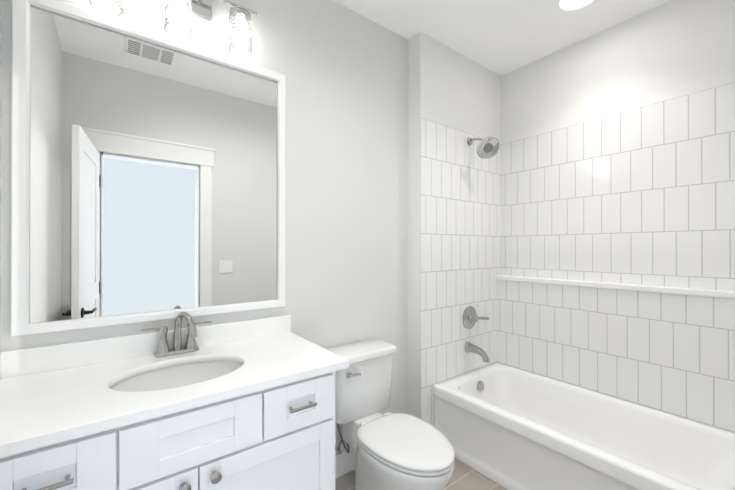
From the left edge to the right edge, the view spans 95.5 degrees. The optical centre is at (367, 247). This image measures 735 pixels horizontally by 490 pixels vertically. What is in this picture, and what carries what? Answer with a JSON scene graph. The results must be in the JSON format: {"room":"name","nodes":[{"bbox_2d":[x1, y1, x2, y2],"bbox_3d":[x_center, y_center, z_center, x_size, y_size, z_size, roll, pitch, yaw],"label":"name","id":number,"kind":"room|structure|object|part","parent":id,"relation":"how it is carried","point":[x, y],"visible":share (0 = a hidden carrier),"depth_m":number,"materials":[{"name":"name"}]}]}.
{"room":"bathroom","nodes":[
{"label":"bathroom","id":0,"kind":"room"},
{"bbox_2d":[0,0,1,352],"bbox_3d":[-0.788,-0.054,0.369,0.200,2.740,1.750,0,0,-37],"label":"wall","id":1,"kind":"structure","parent":0,"point":[0,146],"depth_m":1.12,"materials":[{"name":"paint"}]},
{"bbox_2d":[0,315,290,378],"bbox_3d":[-0.816,0.396,1.429,1.033,0.088,0.020,0,0,-37],"label":"backsplash","id":2,"kind":"structure","parent":1,"relation":"attached to","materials":[{"name":"stone"}]},
{"bbox_2d":[1,0,407,454],"bbox_3d":[-0.604,-0.049,1.700,2.100,2.740,0.150,0,0,-37],"label":"wall","id":3,"kind":"structure","parent":0,"point":[343,69],"depth_m":1.90,"materials":[{"name":"paint"}]},
{"bbox_2d":[89,0,123,17],"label":"sconce","id":4,"kind":"object","parent":3,"relation":"attached to","point":[111,8],"depth_m":1.28,"materials":[{"name":"white glass"}]},
{"bbox_3d":[-0.971,-0.988,1.244,0.104,0.195,0.104,0,0,-37],"label":"lamp shade","id":5,"kind":"part","parent":4,"relation":"part of","materials":[{"name":"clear glass"}]},
{"bbox_2d":[10,0,285,336],"bbox_3d":[-0.816,-0.291,1.426,0.977,1.186,0.028,0,0,-37],"label":"mirror","id":6,"kind":"object","parent":3,"relation":"attached to","point":[148,175],"visible":0.96,"depth_m":1.34,"materials":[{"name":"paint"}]},
{"bbox_2d":[164,0,211,40],"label":"sconce","id":7,"kind":"object","parent":3,"relation":"attached to","point":[178,14],"depth_m":1.38,"materials":[{"name":"white glass"}]},
{"bbox_3d":[-0.784,-0.988,1.385,0.104,0.195,0.104,0,0,-37],"label":"lamp shade","id":8,"kind":"part","parent":7,"relation":"part of","materials":[{"name":"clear glass"}]},
{"bbox_3d":[-0.744,-1.090,1.488,0.087,0.120,0.023,0,0,-37],"label":"plate","id":9,"kind":"part","parent":7,"relation":"part of","materials":[{"name":"silver metal"}]},
{"bbox_2d":[219,0,256,59],"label":"sconce","id":10,"kind":"object","parent":3,"relation":"attached to","point":[240,22],"depth_m":1.50,"materials":[{"name":"white glass"}]},
{"bbox_3d":[-0.585,-0.987,1.536,0.104,0.195,0.104,0,0,-37],"label":"lamp shade","id":11,"kind":"part","parent":10,"relation":"part of","materials":[{"name":"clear glass"}]},
{"bbox_2d":[335,448,355,478],"bbox_3d":[-0.029,1.257,1.962,0.860,0.130,0.119,0,0,-37],"label":"baseboard","id":12,"kind":"structure","parent":3,"relation":"attached to","point":[345,462],"depth_m":1.94,"materials":[{"name":"paint"}]},
{"bbox_2d":[335,458,506,489],"bbox_3d":[0.721,1.343,0.892,3.245,0.050,3.130,0,0,-37],"label":"floor","id":13,"kind":"structure","parent":0,"point":[465,476],"depth_m":1.88,"materials":[{"name":"beige tile"}]},
{"bbox_2d":[0,312,348,489],"bbox_3d":[-0.644,0.791,1.200,1.033,1.056,0.590,0,0,-37],"label":"bathroom vanity","id":14,"kind":"object","parent":13,"relation":"on","point":[244,405],"visible":1,"depth_m":1.08,"materials":[{"name":"white wood"}]},
{"bbox_3d":[-0.745,0.560,0.771,0.100,0.012,0.012,0,0,-37],"label":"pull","id":15,"kind":"part","parent":14,"relation":"part of","materials":[{"name":"silver metal"}]},
{"bbox_3d":[-0.763,0.560,0.793,0.265,0.160,0.020,0,0,-37],"label":"drawer","id":16,"kind":"part","parent":14,"relation":"part of","materials":[{"name":"white wood"}]},
{"bbox_3d":[-0.686,0.927,0.850,0.458,0.553,0.020,0,0,-37],"label":"door","id":17,"kind":"part","parent":14,"relation":"part of","materials":[{"name":"white wood"}]},
{"bbox_2d":[140,312,211,356],"bbox_3d":[-0.757,0.351,1.345,0.260,0.176,0.164,0,0,-37],"label":"faucet","id":18,"kind":"object","parent":14,"relation":"on","point":[192,341],"depth_m":1.38,"materials":[{"name":"silver metal"}]},
{"bbox_2d":[111,362,241,391],"bbox_3d":[-0.659,0.543,1.191,0.466,0.144,0.352,0,0,-37],"label":"sink","id":19,"kind":"object","parent":14,"relation":"in","point":[176,374],"depth_m":1.31,"materials":[{"name":"white ceramic"}]},
{"bbox_3d":[-0.518,0.682,0.946,0.031,0.031,0.032,0,0,-37],"label":"knob","id":20,"kind":"part","parent":14,"relation":"part of","materials":[{"name":"silver metal"}]},
{"bbox_3d":[-0.453,0.683,0.995,0.031,0.031,0.032,0,0,-37],"label":"knob","id":21,"kind":"part","parent":14,"relation":"part of","materials":[{"name":"silver metal"}]},
{"bbox_3d":[-0.317,0.928,1.129,0.460,0.553,0.020,0,0,-37],"label":"door","id":22,"kind":"part","parent":14,"relation":"part of","materials":[{"name":"white wood"}]},
{"bbox_3d":[-0.240,0.561,1.189,0.267,0.160,0.020,0,0,-37],"label":"drawer","id":23,"kind":"part","parent":14,"relation":"part of","materials":[{"name":"white wood"}]},
{"bbox_3d":[-0.223,0.561,1.166,0.100,0.012,0.012,0,0,-37],"label":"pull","id":24,"kind":"part","parent":14,"relation":"part of","materials":[{"name":"silver metal"}]},
{"bbox_2d":[327,339,454,489],"bbox_3d":[0.106,0.942,1.669,0.410,0.758,0.746,0,0,-37],"label":"toilet","id":25,"kind":"object","parent":13,"relation":"on","point":[400,451],"visible":0.92,"depth_m":1.64,"materials":[{"name":"ceramic"}]},
{"bbox_3d":[-0.062,0.660,1.719,0.062,0.019,0.023,0,0,-37],"label":"lever arm","id":26,"kind":"part","parent":25,"relation":"part of"},
{"bbox_3d":[-0.045,0.583,1.871,0.410,0.039,0.212,0,0,-37],"label":"tank lid","id":27,"kind":"part","parent":25,"relation":"part of","materials":[{"name":"ceramic"}]},
{"bbox_3d":[-0.048,0.760,1.874,0.388,0.313,0.193,0,0,-37],"label":"tank","id":28,"kind":"part","parent":25,"relation":"part of","materials":[{"name":"ceramic"}]},
{"bbox_3d":[0.153,1.128,1.606,0.368,0.386,0.587,0,0,-37],"label":"bowl","id":29,"kind":"part","parent":25,"relation":"part of","materials":[{"name":"ceramic"}]},
{"bbox_3d":[0.188,0.924,1.561,0.364,0.018,0.471,0,0,-37],"label":"seat","id":30,"kind":"part","parent":25,"relation":"part of","materials":[{"name":"plastic"}]},
{"bbox_3d":[0.188,0.900,1.561,0.368,0.024,0.475,0,0,-37],"label":"lid","id":31,"kind":"part","parent":25,"relation":"part of","materials":[{"name":"plastic"}]},
{"bbox_2d":[433,362,734,489],"bbox_3d":[1.196,1.122,1.867,0.758,0.400,1.503,0,0,-37],"label":"tub","id":32,"kind":"object","parent":13,"relation":"on","point":[507,427],"visible":1,"depth_m":1.86,"materials":[{"name":"ceramic"}]},
{"bbox_2d":[408,31,500,417],"bbox_3d":[0.723,-0.045,2.634,1.145,2.740,0.262,0,0,-37],"label":"wall","id":33,"kind":"structure","parent":0,"point":[450,87],"depth_m":2.27,"materials":[{"name":"paint"}]},
{"bbox_2d":[420,117,501,426],"bbox_3d":[0.728,0.238,2.467,0.953,2.171,0.008,0,0,-37],"label":"wall tile","id":34,"kind":"structure","parent":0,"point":[460,224],"depth_m":2.38,"materials":[{"name":"white tile"}]},
{"bbox_2d":[462,306,488,328],"bbox_3d":[0.802,0.524,2.459,0.212,0.170,0.092,0,0,-37],"label":"trim","id":35,"kind":"structure","parent":34,"relation":"attached to","point":[470,318],"depth_m":2.45,"materials":[{"name":"silver metal"}]},
{"bbox_3d":[0.777,0.524,2.458,0.170,0.170,0.064,0,0,-37],"label":"valve plate","id":36,"kind":"part","parent":35,"relation":"part of","materials":[{"name":"silver metal"}]},
{"bbox_3d":[0.847,0.528,2.469,0.130,0.027,0.053,0,0,-37],"label":"valve lever","id":37,"kind":"part","parent":35,"relation":"part of","materials":[{"name":"silver metal"}]},
{"bbox_2d":[464,342,489,361],"bbox_3d":[0.796,0.752,2.399,0.080,0.108,0.178,0,0,-37],"label":"tub spout","id":38,"kind":"object","parent":34,"relation":"attached to","point":[470,347],"visible":1,"depth_m":2.39,"materials":[{"name":"silver metal"}]},
{"bbox_2d":[467,136,499,158],"bbox_3d":[0.809,-0.725,2.381,0.146,0.193,0.235,0,0,-37],"label":"shower head","id":39,"kind":"object","parent":34,"relation":"attached to","point":[488,147],"visible":1,"depth_m":2.34},
{"bbox_2d":[333,0,670,75],"bbox_3d":[0.721,-1.447,0.902,3.245,0.050,3.130,0,0,-37],"label":"ceiling","id":40,"kind":"structure","parent":0,"point":[501,37],"depth_m":2.10,"materials":[{"name":"paint"}]},
{"bbox_2d":[559,0,593,10],"bbox_3d":[1.204,-1.415,1.900,0.196,0.004,0.196,0,0,-37],"label":"ceiling light","id":41,"kind":"object","parent":40,"relation":"attached to","point":[572,3],"depth_m":1.94,"materials":[{"name":"white"}]},
{"bbox_2d":[501,0,734,144],"bbox_3d":[1.677,-0.047,2.164,0.192,2.740,1.638,0,0,-37],"label":"wall","id":42,"kind":"structure","parent":0,"point":[671,49],"depth_m":2.09,"materials":[{"name":"paint"}]},
{"bbox_2d":[497,279,734,431],"bbox_3d":[1.530,0.790,2.120,0.075,1.065,1.510,0,0,-37],"label":"wall tiles","id":43,"kind":"structure","parent":42,"relation":"attached to","point":[674,354],"depth_m":2.00,"materials":[{"name":"white tile"}]},
{"bbox_2d":[496,275,734,298],"bbox_3d":[1.525,0.243,2.119,0.087,0.030,1.510,0,0,-37],"label":"ledge cap","id":44,"kind":"object","parent":43,"relation":"on","point":[692,291],"visible":1,"depth_m":2.00,"materials":[{"name":"paint"}]},
{"bbox_2d":[501,82,734,290],"bbox_3d":[1.563,-0.305,2.149,0.008,1.086,1.510,0,0,-37],"label":"wall tile","id":45,"kind":"structure","parent":42,"relation":"attached to","point":[644,195],"depth_m":2.06,"materials":[{"name":"white tile"}]}
]}

